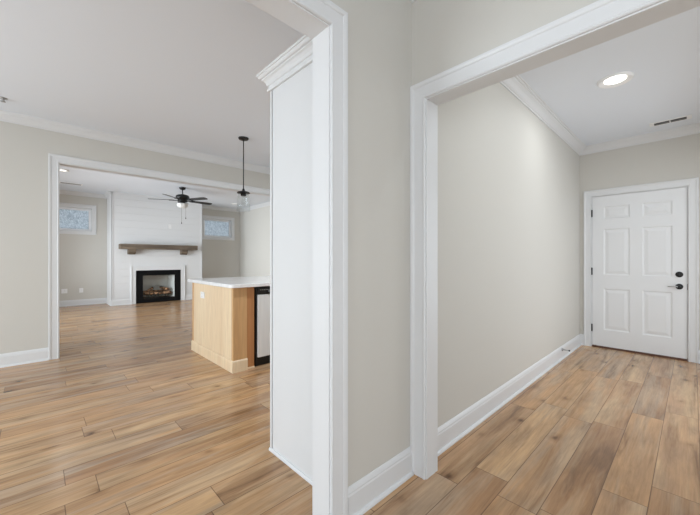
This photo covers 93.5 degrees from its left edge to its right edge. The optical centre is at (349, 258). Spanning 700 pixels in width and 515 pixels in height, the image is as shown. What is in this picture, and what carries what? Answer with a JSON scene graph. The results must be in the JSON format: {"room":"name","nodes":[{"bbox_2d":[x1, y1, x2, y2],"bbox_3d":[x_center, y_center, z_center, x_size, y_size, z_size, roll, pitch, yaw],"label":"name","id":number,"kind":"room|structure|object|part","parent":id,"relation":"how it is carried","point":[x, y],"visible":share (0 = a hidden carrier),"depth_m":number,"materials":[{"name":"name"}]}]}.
{"room":"hallway","nodes":[
{"label":"hallway","id":0,"kind":"room"},
{"bbox_2d":[0,121,269,353],"bbox_3d":[-2.445,-0.260,5.078,9.900,2.920,0.114,0,0,-44],"label":"wall","id":1,"kind":"structure","parent":0,"point":[24,150],"depth_m":3.81,"materials":[{"name":"grey paint"}]},
{"bbox_2d":[0,347,48,367],"bbox_3d":[-4.726,1.126,2.792,3.202,0.148,0.028,0,0,-44],"label":"baseboard","id":2,"kind":"structure","parent":1,"relation":"attached to","point":[35,355],"depth_m":3.75,"materials":[{"name":"white wood"}]},
{"bbox_2d":[0,110,269,173],"bbox_3d":[-2.373,-1.573,5.003,9.660,0.095,0.092,0,0,-44],"label":"trim","id":3,"kind":"structure","parent":1,"relation":"attached to","point":[6,116],"depth_m":4.35,"materials":[{"name":"white wood"}]},
{"bbox_2d":[48,153,269,359],"bbox_3d":[-1.838,-0.025,5.660,4.943,2.450,0.156,0,0,-44],"label":"cased opening","id":4,"kind":"structure","parent":1,"relation":"attached to","point":[54,161],"depth_m":3.96,"materials":[{"name":"white wood"}]},
{"bbox_2d":[59,194,239,300],"bbox_3d":[-6.132,-0.260,9.436,6.410,2.920,0.150,0,0,-44],"label":"wall","id":5,"kind":"structure","parent":0,"point":[82,258],"depth_m":8.76,"materials":[{"name":"grey paint"}]},
{"bbox_2d":[59,202,95,234],"bbox_3d":[-7.190,-1.020,8.408,1.110,0.780,0.170,0,0,-44],"label":"window","id":6,"kind":"structure","parent":5,"relation":"in","point":[73,218],"depth_m":8.53,"materials":[{"name":"white"}]},
{"bbox_3d":[-7.220,-1.020,8.439,0.820,0.490,0.006,0,0,-44],"label":"pane","id":7,"kind":"part","parent":6,"relation":"part of","materials":[{"name":"clear glass"}]},
{"bbox_3d":[-7.219,-1.020,8.439,0.916,0.586,0.045,0,0,-44],"label":"sash","id":8,"kind":"part","parent":6,"relation":"part of","materials":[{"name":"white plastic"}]},
{"bbox_2d":[202,215,234,240],"bbox_3d":[-4.447,-1.020,11.038,1.110,0.780,0.170,0,0,-44],"label":"window","id":9,"kind":"structure","parent":5,"relation":"in","point":[213,227],"depth_m":11.06,"materials":[{"name":"white"}]},
{"bbox_3d":[-4.477,-1.020,11.069,0.916,0.586,0.045,0,0,-44],"label":"sash","id":10,"kind":"part","parent":9,"relation":"part of","materials":[{"name":"clear glass"}]},
{"bbox_3d":[-4.477,-1.020,11.069,0.820,0.490,0.006,0,0,-44],"label":"pane","id":11,"kind":"part","parent":9,"relation":"part of","materials":[{"name":"clear glass"}]},
{"bbox_2d":[0,0,303,167],"bbox_3d":[-0.991,-1.660,3.562,9.900,0.080,4.200,0,0,-44],"label":"ceiling","id":12,"kind":"structure","parent":0,"point":[181,74],"depth_m":2.80,"materials":[{"name":"white paint"}]},
{"bbox_2d":[0,96,7,102],"bbox_3d":[-3.496,-1.600,3.315,0.064,0.040,0.064,0,0,-44],"label":"ceiling sensor","id":13,"kind":"object","parent":12,"relation":"attached to","point":[3,99],"visible":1,"depth_m":3.31,"materials":[{"name":"grey plastic"}]},
{"bbox_2d":[237,136,249,196],"bbox_3d":[-1.428,-1.129,4.412,0.180,0.982,0.180,0,0,-44],"label":"pendant lamp","id":14,"kind":"object","parent":12,"relation":"hanging from","point":[243,192],"visible":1,"depth_m":4.40,"materials":[{"name":"black metal"}]},
{"bbox_3d":[-1.428,-1.250,4.412,0.013,0.700,0.013,0,0,-44],"label":"rod","id":15,"kind":"part","parent":14,"relation":"part of","materials":[{"name":"black metal"}]},
{"bbox_2d":[107,191,201,299],"bbox_3d":[-5.523,-0.260,9.426,2.251,2.920,0.708,0,0,-44],"label":"wall","id":16,"kind":"structure","parent":0,"point":[131,218],"depth_m":8.96,"materials":[{"name":"white wood"}]},
{"bbox_2d":[59,294,191,306],"bbox_3d":[-4.154,1.126,7.373,6.170,0.148,5.566,0,0,-44],"label":"baseboard","id":17,"kind":"structure","parent":16,"relation":"attached to","point":[187,297],"depth_m":8.56,"materials":[{"name":"white wood"}]},
{"bbox_2d":[131,266,184,303],"bbox_3d":[-5.449,0.698,9.298,1.329,1.004,0.474,0,0,-44],"label":"fireplace","id":18,"kind":"object","parent":16,"relation":"in","point":[171,277],"visible":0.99,"depth_m":9.31,"materials":[{"name":"white"}]},
{"bbox_3d":[-5.437,1.027,9.289,0.524,0.106,0.322,0,0,-44],"label":"grate","id":19,"kind":"object","parent":18,"relation":"on","visible":0},
{"bbox_2d":[143,289,169,294],"bbox_3d":[-5.497,0.941,9.346,0.671,0.133,0.137,0,0,-44],"label":"log","id":20,"kind":"object","parent":19,"relation":"on","point":[160,290],"visible":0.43,"depth_m":9.30,"materials":[{"name":"wood"}]},
{"bbox_2d":[119,244,197,254],"bbox_3d":[-5.225,-0.251,9.079,1.890,0.267,0.219,0,0,-44],"label":"mantel shelf","id":21,"kind":"object","parent":16,"relation":"attached to","point":[131,248],"visible":1,"depth_m":8.91,"materials":[{"name":"brown wood"}]},
{"bbox_2d":[59,190,269,211],"bbox_3d":[-4.154,-1.673,7.373,6.170,0.095,5.566,0,0,-44],"label":"trim","id":22,"kind":"structure","parent":16,"relation":"attached to","point":[106,194],"depth_m":9.99,"materials":[{"name":"white wood"}]},
{"bbox_2d":[59,166,269,208],"bbox_3d":[-4.467,-1.760,7.186,9.900,0.080,5.843,0,0,-44],"label":"ceiling","id":23,"kind":"structure","parent":0,"point":[97,182],"depth_m":8.05,"materials":[{"name":"white paint"}]},
{"bbox_2d":[59,181,82,185],"bbox_3d":[-6.378,-1.715,7.517,0.420,0.010,0.200,0,0,-44],"label":"ceiling vent","id":24,"kind":"object","parent":23,"relation":"in","point":[59,181],"visible":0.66,"depth_m":7.49,"materials":[{"name":"white plastic"}]},
{"bbox_2d":[159,187,211,223],"bbox_3d":[-4.031,-1.274,7.976,1.398,0.892,1.405,0,0,-44],"label":"ceiling fan","id":25,"kind":"object","parent":23,"relation":"hanging from","point":[182,200],"visible":1,"depth_m":7.84,"materials":[{"name":"black metal"}]},
{"bbox_3d":[-4.037,-1.263,7.933,0.260,0.130,0.260,0,0,-44],"label":"lamp shade","id":26,"kind":"part","parent":25,"relation":"part of","materials":[{"name":"white glass"}]},
{"bbox_3d":[-3.596,-1.412,7.771,0.540,0.037,0.139,0,0,20],"label":"blade","id":27,"kind":"part","parent":25,"relation":"part of","materials":[{"name":"black wood"}]},
{"bbox_3d":[-3.746,-1.412,8.302,0.139,0.037,0.540,0,0,38],"label":"blade","id":28,"kind":"part","parent":25,"relation":"part of","materials":[{"name":"black wood"}]},
{"bbox_2d":[240,206,269,276],"bbox_3d":[-1.884,-0.260,9.550,0.120,2.920,5.566,0,0,-44],"label":"wall","id":29,"kind":"structure","parent":0,"point":[255,223],"depth_m":10.71,"materials":[{"name":"grey paint"}]},
{"bbox_2d":[0,299,699,514],"bbox_3d":[-2.025,1.230,4.640,9.900,0.060,12.900,0,0,-44],"label":"floor","id":30,"kind":"structure","parent":0,"point":[128,419],"depth_m":2.19,"materials":[{"name":"brown wood"}]},
{"bbox_2d":[191,283,254,373],"bbox_3d":[-0.611,0.753,4.894,2.907,0.893,1.264,0,0,-44],"label":"base cabinet","id":31,"kind":"object","parent":30,"relation":"on","point":[223,321],"visible":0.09,"depth_m":3.63,"materials":[{"name":"brown wood"}]},
{"bbox_2d":[200,292,204,298],"bbox_3d":[-1.834,0.450,4.088,0.010,0.078,0.125,0,0,-44],"label":"island outlet","id":32,"kind":"object","parent":31,"relation":"attached to","point":[202,294],"visible":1,"depth_m":4.07,"materials":[{"name":"white plastic"}]},
{"bbox_3d":[-1.657,1.138,3.895,0.014,0.124,1.253,0,0,-44],"label":"board","id":33,"kind":"part","parent":31,"relation":"part of","materials":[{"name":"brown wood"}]},
{"bbox_3d":[-1.655,0.753,3.924,0.020,0.893,1.215,0,0,-44],"label":"panel","id":34,"kind":"part","parent":31,"relation":"part of","materials":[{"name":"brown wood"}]},
{"bbox_2d":[188,276,269,287],"bbox_3d":[-0.633,0.288,4.932,2.986,0.038,1.385,0,0,-44],"label":"countertop","id":35,"kind":"structure","parent":31,"relation":"on","point":[250,281],"depth_m":3.90,"materials":[{"name":"stone"}]},
{"bbox_3d":[-1.144,1.138,3.540,0.263,0.124,0.030,0,0,-44],"label":"board","id":36,"kind":"part","parent":31,"relation":"part of","materials":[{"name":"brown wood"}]},
{"bbox_2d":[254,286,269,365],"bbox_3d":[-1.025,0.759,4.049,0.598,0.882,0.624,0,0,-44],"label":"dishwasher","id":37,"kind":"object","parent":30,"relation":"on","point":[261,294],"visible":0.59,"depth_m":3.68,"materials":[{"name":"metal"}]},
{"bbox_3d":[-0.829,0.749,3.857,0.571,0.693,0.052,0,0,-44],"label":"door","id":38,"kind":"part","parent":37,"relation":"part of","materials":[{"name":"metal"}]},
{"bbox_3d":[-0.825,0.360,3.853,0.571,0.076,0.064,0,0,-44],"label":"control panel","id":39,"kind":"part","parent":37,"relation":"part of","materials":[{"name":"black plastic"}]},
{"bbox_2d":[256,35,311,484],"bbox_3d":[-0.009,0.021,2.168,0.972,2.358,0.670,0,0,-44],"label":"pantry cabinet","id":40,"kind":"object","parent":30,"relation":"on","point":[288,78],"visible":0.27,"depth_m":1.89,"materials":[{"name":"white wood"}]},
{"bbox_3d":[-0.168,0.069,2.377,0.911,2.262,0.020,0,0,-44],"label":"frame","id":41,"kind":"part","parent":40,"relation":"part of","materials":[{"name":"white wood"}]},
{"bbox_3d":[-0.009,-1.104,2.168,0.972,0.108,0.670,0,0,-44],"label":"crown moulding","id":42,"kind":"part","parent":40,"relation":"part of","materials":[{"name":"white wood"}]},
{"bbox_3d":[-0.296,1.191,1.849,0.012,0.018,0.606,0,0,-44],"label":"shoe moulding","id":43,"kind":"part","parent":40,"relation":"part of","materials":[{"name":"white wood"}]},
{"bbox_3d":[-0.275,0.069,1.850,0.019,2.262,0.579,0,0,-44],"label":"panel","id":44,"kind":"part","parent":40,"relation":"part of","materials":[{"name":"white wood"}]},
{"bbox_2d":[330,0,579,486],"bbox_3d":[0.080,-0.210,1.679,8.840,2.820,0.114,0,0,-44],"label":"wall","id":45,"kind":"structure","parent":0,"point":[509,186],"depth_m":2.16,"materials":[{"name":"grey paint"}]},
{"bbox_2d":[245,0,347,514],"bbox_3d":[-0.791,0.044,0.844,2.023,2.312,0.156,0,0,-44],"label":"cased opening","id":46,"kind":"structure","parent":45,"relation":"attached to","point":[324,22],"depth_m":1.46,"materials":[{"name":"white wood"}]},
{"bbox_3d":[-0.838,0.044,0.893,2.023,2.312,0.021,0,0,-44],"label":"casing","id":47,"kind":"part","parent":46,"relation":"part of","materials":[{"name":"white wood"}]},
{"bbox_3d":[-0.745,0.044,0.795,2.023,2.312,0.021,0,0,-44],"label":"casing","id":48,"kind":"part","parent":46,"relation":"part of","materials":[{"name":"white wood"}]},
{"bbox_2d":[348,447,413,514],"bbox_3d":[0.169,1.126,1.666,0.490,0.148,0.028,0,0,-44],"label":"baseboard","id":49,"kind":"structure","parent":45,"relation":"attached to","point":[368,491],"depth_m":1.65,"materials":[{"name":"white wood"}]},
{"bbox_2d":[499,75,699,155],"bbox_3d":[2.362,-1.492,2.715,3.872,0.095,1.550,0,0,-44],"label":"trim","id":50,"kind":"structure","parent":45,"relation":"attached to","point":[516,85],"depth_m":3.82,"materials":[{"name":"white wood"}]},
{"bbox_2d":[412,0,597,85],"bbox_3d":[1.358,-0.170,0.887,0.108,2.740,2.800,0,0,-44],"label":"wall","id":51,"kind":"structure","parent":0,"point":[446,34],"depth_m":1.62,"materials":[{"name":"grey paint"}]},
{"bbox_2d":[410,0,699,479],"bbox_3d":[0.919,0.117,1.345,0.150,2.166,1.531,0,0,-44],"label":"cased opening","id":52,"kind":"structure","parent":51,"relation":"attached to","point":[601,21],"depth_m":1.80,"materials":[{"name":"white wood"}]},
{"bbox_2d":[520,6,699,145],"bbox_3d":[1.090,-1.580,0.669,8.900,0.080,2.857,0,0,-44],"label":"ceiling","id":53,"kind":"structure","parent":0,"point":[663,57],"depth_m":2.87,"materials":[{"name":"white paint"}]},
{"bbox_2d":[597,71,633,88],"bbox_3d":[2.278,-1.531,2.826,0.250,0.018,0.250,0,0,-44],"label":"recessed light","id":54,"kind":"object","parent":53,"relation":"in","point":[620,78],"visible":1,"depth_m":2.82,"materials":[{"name":"white plastic"}]},
{"bbox_2d":[604,75,626,84],"bbox_3d":[2.278,-1.538,2.826,0.152,0.004,0.152,0,0,-44],"label":"diffuser","id":55,"kind":"object","parent":54,"relation":"attached to","point":[620,79],"depth_m":2.83,"materials":[{"name":"white plastic"}]},
{"bbox_2d":[649,114,691,126],"bbox_3d":[3.571,-1.535,3.671,0.132,0.010,0.340,0,0,-44],"label":"ceiling vent","id":56,"kind":"object","parent":53,"relation":"in","point":[686,116],"visible":1,"depth_m":3.65,"materials":[{"name":"white plastic"}]},
{"bbox_2d":[580,133,699,349],"bbox_3d":[3.854,-0.170,4.043,0.120,2.740,1.700,0,0,-44],"label":"wall","id":57,"kind":"structure","parent":0,"point":[678,158],"depth_m":4.19,"materials":[{"name":"grey paint"}]},
{"bbox_2d":[584,177,698,362],"bbox_3d":[3.662,0.132,4.209,0.168,2.135,1.096,0,0,-44],"label":"door","id":58,"kind":"structure","parent":57,"relation":"in","point":[641,242],"depth_m":4.14,"materials":[{"name":"white wood"}]},
{"bbox_3d":[2.940,-0.170,2.113,3.872,2.740,0.120,0,0,-44],"label":"wall","id":59,"kind":"structure","parent":0,"visible":0},
{"bbox_2d":[438,334,699,455],"bbox_3d":[2.369,1.126,2.722,3.852,0.148,1.550,0,0,-44],"label":"baseboard","id":60,"kind":"structure","parent":59,"relation":"attached to","point":[453,430],"depth_m":2.63,"materials":[{"name":"white wood"}]}
]}

